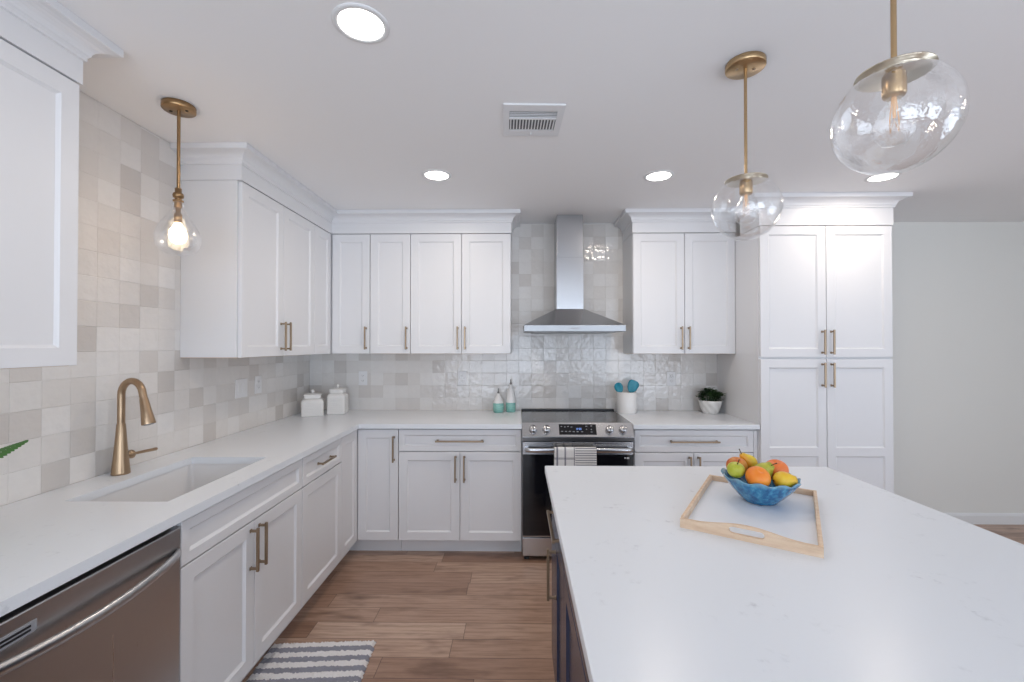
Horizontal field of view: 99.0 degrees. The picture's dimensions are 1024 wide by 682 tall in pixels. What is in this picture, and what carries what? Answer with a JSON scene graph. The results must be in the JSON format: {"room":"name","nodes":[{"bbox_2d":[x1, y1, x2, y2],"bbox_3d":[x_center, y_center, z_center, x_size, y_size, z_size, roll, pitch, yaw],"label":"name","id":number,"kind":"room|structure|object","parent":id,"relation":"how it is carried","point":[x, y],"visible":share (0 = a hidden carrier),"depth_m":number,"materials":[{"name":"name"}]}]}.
{"room":"kitchen","nodes":[
{"label":"kitchen","id":0,"kind":"room"},
{"bbox_2d":[57,0,1023,223],"bbox_3d":[1.543,-1.030,0.237,6.721,0.060,6.896,0,-1,1],"label":"ceiling","id":1,"kind":"structure","parent":0,"point":[644,87],"depth_m":1.75,"materials":[{"name":"white paint"}]},
{"bbox_2d":[153,97,201,256],"bbox_3d":[-1.392,-0.670,1.825,0.163,0.630,0.163,0,-1,1],"label":"pendant light","id":2,"kind":"object","parent":1,"relation":"hanging from","point":[177,234],"visible":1,"depth_m":1.81,"materials":[{"name":"gold metal"}]},
{"bbox_2d":[174,207,182,222],"bbox_3d":[-1.392,-0.524,1.823,0.030,0.064,0.030,0,-1,1],"label":"socket","id":3,"kind":"object","parent":2,"relation":"attached to","point":[177,215],"depth_m":1.82,"materials":[{"name":"gold metal"}]},
{"bbox_2d":[331,2,389,43],"bbox_3d":[-0.471,-0.987,1.365,0.172,0.006,0.172,0,-1,1],"label":"recessed light","id":4,"kind":"object","parent":1,"relation":"in","point":[361,23],"visible":1,"depth_m":1.36,"materials":[{"name":"white paint"}]},
{"bbox_2d":[338,9,383,39],"bbox_3d":[-0.471,-0.988,1.365,0.135,0.001,0.135,0,-1,1],"label":"diffuser","id":5,"kind":"object","parent":4,"relation":"attached to","point":[355,24],"depth_m":1.36,"materials":[{"name":"white plastic"}]},
{"bbox_2d":[422,169,450,180],"bbox_3d":[-0.444,-0.976,2.579,0.172,0.006,0.172,0,-1,1],"label":"recessed light","id":6,"kind":"object","parent":1,"relation":"in","point":[432,174],"visible":1,"depth_m":2.57,"materials":[{"name":"white paint"}]},
{"bbox_2d":[425,171,447,179],"bbox_3d":[-0.444,-0.977,2.579,0.135,0.001,0.135,0,-1,1],"label":"diffuser","id":7,"kind":"object","parent":6,"relation":"attached to","point":[430,175],"depth_m":2.58,"materials":[{"name":"white plastic"}]},
{"bbox_2d":[503,103,565,136],"bbox_3d":[0.092,-0.978,1.948,0.260,0.012,0.270,0,-1,-1],"label":"ceiling vent","id":8,"kind":"object","parent":1,"relation":"in","point":[519,119],"visible":1,"depth_m":1.93,"materials":[{"name":"white plastic"}]},
{"bbox_2d":[644,170,673,181],"bbox_3d":[0.869,-0.976,2.591,0.172,0.006,0.172,0,-1,1],"label":"recessed light","id":9,"kind":"object","parent":1,"relation":"in","point":[659,175],"visible":1,"depth_m":2.58,"materials":[{"name":"white paint"}]},
{"bbox_2d":[647,172,670,179],"bbox_3d":[0.869,-0.976,2.591,0.135,0.001,0.135,0,-1,1],"label":"diffuser","id":10,"kind":"object","parent":9,"relation":"attached to","point":[652,175],"depth_m":2.58,"materials":[{"name":"white plastic"}]},
{"bbox_2d":[711,51,783,240],"bbox_3d":[0.829,-0.672,1.550,0.226,0.631,0.226,0,-1,1],"label":"pendant light","id":11,"kind":"object","parent":1,"relation":"hanging from","point":[745,65],"visible":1,"depth_m":1.54,"materials":[{"name":"gold metal"}]},
{"bbox_2d":[739,179,752,195],"bbox_3d":[0.829,-0.542,1.549,0.042,0.049,0.042,0,-1,1],"label":"socket","id":12,"kind":"object","parent":11,"relation":"attached to","point":[745,185],"depth_m":1.54,"materials":[{"name":"gold metal"}]},
{"bbox_2d":[864,171,901,181],"bbox_3d":[2.207,-0.976,2.603,0.172,0.006,0.172,0,-1,1],"label":"recessed light","id":13,"kind":"object","parent":1,"relation":"in","point":[871,178],"visible":0.8,"depth_m":2.61,"materials":[{"name":"white paint"}]},
{"bbox_2d":[868,174,897,180],"bbox_3d":[2.207,-0.976,2.603,0.135,0.001,0.135,0,-1,1],"label":"diffuser","id":14,"kind":"object","parent":13,"relation":"attached to","point":[887,177],"depth_m":2.61,"materials":[{"name":"white plastic"}]},
{"bbox_2d":[829,0,970,175],"bbox_3d":[0.821,-0.678,0.940,0.226,0.631,0.226,0,-1,1],"label":"pendant light","id":15,"kind":"object","parent":1,"relation":"hanging from","point":[891,76],"visible":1,"depth_m":0.93,"materials":[{"name":"clear glass"}]},
{"bbox_2d":[881,69,906,101],"bbox_3d":[0.821,-0.548,0.939,0.042,0.049,0.042,0,-1,1],"label":"socket","id":16,"kind":"object","parent":15,"relation":"attached to","point":[893,81],"depth_m":0.93,"materials":[{"name":"gold metal"}]},
{"bbox_2d":[242,524,1023,681],"bbox_3d":[1.543,1.474,0.214,6.721,0.050,6.896,0,-1,1],"label":"floor","id":17,"kind":"structure","parent":0,"point":[430,616],"depth_m":2.35,"materials":[{"name":"brown wood"}]},
{"bbox_2d":[0,527,180,681],"bbox_3d":[-1.346,1.021,1.120,0.637,0.872,0.604,0,-1,1],"label":"dishwasher","id":18,"kind":"object","parent":17,"relation":"on","point":[118,620],"visible":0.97,"depth_m":1.16,"materials":[{"name":"silver metal"}]},
{"bbox_2d":[173,459,301,681],"bbox_3d":[-1.357,1.025,1.830,0.636,0.878,0.806,0,-1,1],"label":"base cabinet","id":19,"kind":"object","parent":17,"relation":"on","point":[241,555],"visible":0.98,"depth_m":1.74,"materials":[{"name":"white paint"}]},
{"bbox_2d":[246,640,375,681],"bbox_3d":[-0.886,1.453,1.689,0.501,0.018,0.869,0,-1,-3],"label":"rug","id":20,"kind":"object","parent":17,"relation":"on","point":[346,661],"visible":1,"depth_m":1.97,"materials":[{"name":"grey fabric"}]},
{"bbox_2d":[285,438,340,627],"bbox_3d":[-1.348,1.031,2.481,0.636,0.878,0.493,0,-1,1],"label":"base cabinet","id":21,"kind":"object","parent":17,"relation":"on","point":[321,469],"visible":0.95,"depth_m":2.44,"materials":[{"name":"white paint"}]},
{"bbox_2d":[327,429,401,576],"bbox_3d":[-1.227,1.037,3.163,0.900,0.878,0.870,0,-1,1],"label":"base cabinet","id":22,"kind":"object","parent":17,"relation":"on","point":[369,462],"visible":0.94,"depth_m":3.00,"materials":[{"name":"white paint"}]},
{"bbox_2d":[0,410,521,616],"bbox_3d":[-0.821,0.570,1.893,1.747,0.030,3.415,0,-1,1],"label":"countertop","id":23,"kind":"structure","parent":22,"relation":"on","point":[49,539],"depth_m":1.52,"materials":[{"name":"white stone"}]},
{"bbox_2d":[0,440,28,457],"bbox_3d":[-1.468,0.363,0.955,0.336,0.366,0.591,0,-1,1],"label":"potted fern","id":24,"kind":"object","parent":23,"relation":"on","point":[5,450],"visible":1,"depth_m":1.22,"materials":[{"name":"green plant"}]},
{"bbox_2d":[110,378,157,475],"bbox_3d":[-1.593,0.353,1.844,0.150,0.401,0.264,0,-1,-37],"label":"faucet","id":25,"kind":"object","parent":23,"relation":"on","point":[121,457],"visible":1,"depth_m":1.81,"materials":[{"name":"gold metal"}]},
{"bbox_2d":[90,464,250,501],"bbox_3d":[-1.356,0.694,1.794,0.400,0.219,0.631,0,-1,1],"label":"sink","id":26,"kind":"object","parent":23,"relation":"in","point":[168,486],"visible":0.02,"depth_m":1.98,"materials":[{"name":"white ceramic"}]},
{"bbox_2d":[301,389,323,416],"bbox_3d":[-1.528,0.469,3.352,0.156,0.198,0.156,0,-1,-23],"label":"canister","id":27,"kind":"object","parent":23,"relation":"on","point":[312,404],"visible":1,"depth_m":3.29,"materials":[{"name":"white ceramic"}]},
{"bbox_2d":[327,384,347,414],"bbox_3d":[-1.370,0.454,3.439,0.134,0.228,0.134,0,-1,-7],"label":"canister","id":28,"kind":"object","parent":23,"relation":"on","point":[337,400],"visible":1,"depth_m":3.38,"materials":[{"name":"white ceramic"}]},
{"bbox_2d":[493,388,503,412],"bbox_3d":[-0.109,0.472,3.488,0.086,0.193,0.086,0,-1,1],"label":"oil bottle","id":29,"kind":"object","parent":23,"relation":"on","point":[498,404],"visible":1,"depth_m":3.46,"materials":[{"name":"ceramic"}]},
{"bbox_2d":[506,379,515,411],"bbox_3d":[-0.010,0.439,3.517,0.080,0.261,0.080,0,-1,1],"label":"oil bottle","id":30,"kind":"object","parent":23,"relation":"on","point":[510,398],"visible":1,"depth_m":3.49,"materials":[{"name":"ceramic"}]},
{"bbox_2d":[399,429,521,550],"bbox_3d":[-0.352,1.038,3.269,0.844,0.878,0.636,0,-1,1],"label":"base cabinet","id":31,"kind":"object","parent":17,"relation":"on","point":[460,489],"visible":1,"depth_m":2.99,"materials":[{"name":"white paint"}]},
{"bbox_2d":[547,508,563,681],"bbox_3d":[0.572,1.023,1.655,0.876,0.878,0.512,0,-1,1],"label":"base cabinet","id":32,"kind":"object","parent":17,"relation":"on","point":[557,597],"visible":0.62,"depth_m":1.67,"materials":[{"name":"blue paint"}]},
{"bbox_2d":[564,565,588,681],"bbox_3d":[0.583,1.018,1.148,0.840,0.878,0.498,0,-1,1],"label":"base cabinet","id":33,"kind":"object","parent":17,"relation":"on","point":[575,670],"visible":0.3,"depth_m":1.25,"materials":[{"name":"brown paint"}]},
{"bbox_2d":[521,409,633,558],"bbox_3d":[0.446,1.012,3.217,0.748,0.928,0.693,0,-1,1],"label":"range","id":34,"kind":"object","parent":17,"relation":"on","point":[612,435],"visible":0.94,"depth_m":2.93,"materials":[{"name":"silver metal"}]},
{"bbox_2d":[554,447,596,465],"bbox_3d":[0.416,0.827,2.879,0.275,0.258,0.043,0,-1,1],"label":"towel","id":35,"kind":"object","parent":34,"relation":"hanging from","point":[563,456],"visible":0.62,"depth_m":2.86,"materials":[{"name":"fabric"}]},
{"bbox_2d":[521,410,630,422],"bbox_3d":[0.447,0.567,3.272,0.748,0.015,0.585,0,-1,1],"label":"cooktop","id":36,"kind":"object","parent":34,"relation":"in","point":[528,416],"depth_m":3.24,"materials":[{"name":"grey glass"}]},
{"bbox_2d":[633,429,757,465],"bbox_3d":[1.251,1.038,3.247,0.834,0.878,0.636,0,-1,1],"label":"base cabinet","id":37,"kind":"object","parent":17,"relation":"on","point":[651,447],"visible":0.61,"depth_m":2.97,"materials":[{"name":"white paint"}]},
{"bbox_2d":[615,411,759,428],"bbox_3d":[1.246,0.582,3.258,0.846,0.030,0.632,0,-1,1],"label":"countertop","id":38,"kind":"structure","parent":37,"relation":"on","point":[641,419],"depth_m":3.11,"materials":[{"name":"white stone"}]},
{"bbox_2d":[617,391,636,413],"bbox_3d":[0.906,0.484,3.459,0.155,0.168,0.155,0,-1,1],"label":"utensil crock","id":39,"kind":"object","parent":38,"relation":"on","point":[626,401],"visible":0.94,"depth_m":3.39,"materials":[{"name":"white ceramic"}]},
{"bbox_2d":[614,382,622,391],"bbox_3d":[0.871,0.442,3.463,0.132,0.231,0.027,0,-1,-17],"label":"spoon","id":40,"kind":"object","parent":39,"relation":"in","point":[618,386],"visible":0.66,"depth_m":3.46,"materials":[{"name":"teal plastic"}]},
{"bbox_2d":[627,380,638,392],"bbox_3d":[0.939,0.432,3.472,0.145,0.250,0.026,0,-1,-13],"label":"spatula","id":41,"kind":"object","parent":39,"relation":"in","point":[633,385],"visible":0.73,"depth_m":3.48,"materials":[{"name":"teal plastic"}]},
{"bbox_2d":[695,387,725,413],"bbox_3d":[1.563,0.467,3.446,0.218,0.202,0.215,0,-1,1],"label":"potted plant","id":42,"kind":"object","parent":38,"relation":"on","point":[712,404],"visible":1,"depth_m":3.39,"materials":[{"name":"green plant"}]},
{"bbox_2d":[717,226,893,492],"bbox_3d":[2.113,0.352,3.232,0.886,2.249,0.678,0,-1,1],"label":"pantry cabinet","id":43,"kind":"object","parent":17,"relation":"on","point":[811,365],"visible":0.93,"depth_m":2.94,"materials":[{"name":"white paint"}]},
{"bbox_2d":[730,192,912,234],"bbox_3d":[2.114,-0.874,3.225,1.031,0.196,0.714,0,-1,1],"label":"trim","id":44,"kind":"structure","parent":43,"relation":"on","point":[811,208],"depth_m":2.93,"materials":[{"name":"white paint"}]},
{"bbox_3d":[0.575,1.013,0.515,0.840,0.878,0.763,0,-1,1],"label":"cabinet","id":45,"kind":"object","parent":17,"relation":"on","visible":0},
{"bbox_2d":[545,466,1023,681],"bbox_3d":[0.751,0.558,0.688,1.243,0.030,2.505,0,-1,1],"label":"countertop","id":46,"kind":"structure","parent":45,"relation":"on","point":[902,589],"depth_m":0.95,"materials":[{"name":"white stone"}]},
{"bbox_2d":[680,475,823,558],"bbox_3d":[0.782,0.529,1.412,0.345,0.041,0.520,0,-1,33],"label":"serving tray","id":47,"kind":"object","parent":46,"relation":"on","point":[793,524],"visible":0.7,"depth_m":1.33,"materials":[{"name":"white wood"}]},
{"bbox_2d":[721,468,800,505],"bbox_3d":[0.842,0.496,1.483,0.239,0.091,0.237,0,-1,-9],"label":"fruit bowl","id":48,"kind":"object","parent":47,"relation":"on","point":[758,494],"visible":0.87,"depth_m":1.41,"materials":[{"name":"blue ceramic"}]},
{"bbox_2d":[727,459,744,477],"bbox_3d":[0.754,0.428,1.472,0.056,0.063,0.056,0,-1,19],"label":"apple","id":49,"kind":"object","parent":48,"relation":"in","point":[735,469],"visible":0.99,"depth_m":1.46,"materials":[{"name":"green food"}]},
{"bbox_2d":[726,457,747,472],"bbox_3d":[0.786,0.438,1.531,0.068,0.061,0.068,0,-1,24],"label":"apple","id":50,"kind":"object","parent":48,"relation":"in","point":[732,459],"visible":0.44,"depth_m":1.52,"materials":[{"name":"orange food"}]},
{"bbox_2d":[739,449,757,467],"bbox_3d":[0.844,0.423,1.562,0.062,0.080,0.056,0,-1,26],"label":"pear","id":51,"kind":"object","parent":48,"relation":"in","point":[751,461],"visible":0.56,"depth_m":1.54,"materials":[{"name":"yellow food"}]},
{"bbox_2d":[745,466,770,485],"bbox_3d":[0.801,0.445,1.425,0.074,0.070,0.073,0,-1,21],"label":"orange","id":52,"kind":"object","parent":48,"relation":"in","point":[754,474],"visible":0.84,"depth_m":1.40,"materials":[{"name":"orange food"}]},
{"bbox_2d":[755,462,776,475],"bbox_3d":[0.849,0.438,1.479,0.058,0.067,0.064,0,-1,-12],"label":"pear","id":53,"kind":"object","parent":48,"relation":"in","point":[768,466],"visible":0.52,"depth_m":1.46,"materials":[{"name":"green food"}]},
{"bbox_2d":[767,459,788,479],"bbox_3d":[0.912,0.446,1.511,0.076,0.070,0.076,0,-1,22],"label":"peach","id":54,"kind":"object","parent":48,"relation":"in","point":[780,466],"visible":0.4,"depth_m":1.48,"materials":[{"name":"orange food"}]},
{"bbox_2d":[773,471,797,486],"bbox_3d":[0.890,0.456,1.426,0.069,0.058,0.058,0,-1,17],"label":"pear","id":55,"kind":"object","parent":48,"relation":"in","point":[779,478],"visible":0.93,"depth_m":1.41,"materials":[{"name":"yellow food"}]},
{"bbox_2d":[521,222,1023,512],"bbox_3d":[1.588,0.256,3.627,6.721,2.449,0.092,0,-1,1],"label":"wall","id":56,"kind":"structure","parent":0,"point":[958,287],"depth_m":3.56,"materials":[{"name":"white paint"}]},
{"bbox_2d":[310,223,716,410],"bbox_3d":[0.034,-0.184,3.601,3.428,1.567,0.008,0,-1,1],"label":"tiled wall","id":57,"kind":"structure","parent":56,"relation":"attached to","point":[545,371],"depth_m":3.59,"materials":[{"name":"white tile"}]},
{"bbox_2d":[359,371,366,384],"bbox_3d":[-1.229,0.307,3.606,0.072,0.115,0.007,0,-1,1],"label":"wall outlet","id":58,"kind":"object","parent":57,"relation":"attached to","point":[362,374],"visible":1,"depth_m":3.60,"materials":[{"name":"white plastic"}]},
{"bbox_2d":[370,234,410,353],"bbox_3d":[-0.918,-0.356,3.438,0.305,0.908,0.346,0,-1,1],"label":"upper cabinet","id":59,"kind":"object","parent":57,"relation":"attached to","point":[390,254],"visible":0.95,"depth_m":3.31,"materials":[{"name":"white paint"}]},
{"bbox_2d":[411,234,510,353],"bbox_3d":[-0.386,-0.356,3.431,0.757,0.908,0.346,0,-1,1],"label":"upper cabinet","id":60,"kind":"object","parent":57,"relation":"attached to","point":[461,283],"visible":1,"depth_m":3.30,"materials":[{"name":"white paint"}]},
{"bbox_2d":[523,215,625,333],"bbox_3d":[0.451,-0.516,3.356,0.725,0.910,0.476,0,-1,1],"label":"range hood","id":61,"kind":"object","parent":57,"relation":"attached to","point":[569,315],"visible":1,"depth_m":3.35,"materials":[{"name":"silver metal"}]},
{"bbox_2d":[667,372,675,385],"bbox_3d":[1.301,0.307,3.573,0.072,0.115,0.007,0,-1,1],"label":"wall outlet","id":62,"kind":"object","parent":57,"relation":"attached to","point":[671,376],"visible":1,"depth_m":3.57,"materials":[{"name":"white plastic"}]},
{"bbox_2d":[623,233,734,353],"bbox_3d":[1.289,-0.356,3.409,0.764,0.908,0.346,0,-1,1],"label":"upper cabinet","id":63,"kind":"object","parent":57,"relation":"attached to","point":[679,288],"visible":1,"depth_m":3.28,"materials":[{"name":"white paint"}]},
{"bbox_2d":[614,208,736,241],"bbox_3d":[1.254,-0.891,3.396,0.837,0.159,0.382,0,-1,1],"label":"trim","id":64,"kind":"structure","parent":63,"relation":"on","point":[661,220],"depth_m":3.27,"materials":[{"name":"white paint"}]},
{"bbox_2d":[945,513,1023,524],"bbox_3d":[3.708,1.435,3.536,2.280,0.088,0.015,0,-1,1],"label":"baseboard","id":65,"kind":"structure","parent":56,"relation":"attached to","point":[972,518],"depth_m":3.53,"materials":[{"name":"white paint"}]},
{"bbox_3d":[-1.772,0.225,0.224,0.092,2.449,6.804,0,-1,1],"label":"wall","id":66,"kind":"structure","parent":0,"visible":0},
{"bbox_2d":[0,90,309,505],"bbox_3d":[-1.700,-0.199,1.897,0.008,1.567,3.445,0,-1,1],"label":"tiled wall","id":67,"kind":"structure","parent":66,"relation":"attached to","point":[129,290],"depth_m":1.91,"materials":[{"name":"beige tile"}]},
{"bbox_2d":[0,38,78,368],"bbox_3d":[-1.534,-0.378,1.025,0.345,0.908,0.768,0,-1,1],"label":"upper cabinet","id":68,"kind":"object","parent":67,"relation":"attached to","point":[39,106],"visible":1,"depth_m":1.29,"materials":[{"name":"white paint"}]},
{"bbox_2d":[0,0,123,84],"bbox_3d":[-1.516,-0.912,1.066,0.381,0.159,0.844,0,-1,1],"label":"trim","id":69,"kind":"structure","parent":68,"relation":"on","point":[47,31],"depth_m":1.31,"materials":[{"name":"white paint"}]},
{"bbox_2d":[235,378,247,398],"bbox_3d":[-1.681,0.294,2.720,0.008,0.115,0.116,0,-1,1],"label":"switch plate","id":70,"kind":"object","parent":67,"relation":"attached to","point":[240,384],"visible":1,"depth_m":2.71,"materials":[{"name":"white plastic"}]},
{"bbox_2d":[180,180,314,357],"bbox_3d":[-1.513,-0.363,2.634,0.345,0.908,0.810,0,-1,1],"label":"upper cabinet","id":71,"kind":"object","parent":67,"relation":"attached to","point":[247,291],"visible":1,"depth_m":2.25,"materials":[{"name":"white paint"}]},
{"bbox_2d":[170,142,520,242],"bbox_3d":[-0.950,-0.894,3.062,2.272,0.159,0.989,0,-1,-38],"label":"trim","id":72,"kind":"structure","parent":71,"relation":"on","point":[240,161],"depth_m":2.98,"materials":[{"name":"white paint"}]},
{"bbox_2d":[255,376,261,393],"bbox_3d":[-1.679,0.288,2.895,0.007,0.115,0.072,0,-1,1],"label":"wall outlet","id":73,"kind":"object","parent":67,"relation":"attached to","point":[258,379],"visible":1,"depth_m":2.89,"materials":[{"name":"white plastic"}]},
{"bbox_2d":[314,225,370,353],"bbox_3d":[-1.375,-0.358,3.328,0.602,0.906,0.578,0,-1,1],"label":"upper cabinet","id":74,"kind":"object","parent":67,"relation":"attached to","point":[341,261],"visible":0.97,"depth_m":3.31,"materials":[{"name":"white paint"}]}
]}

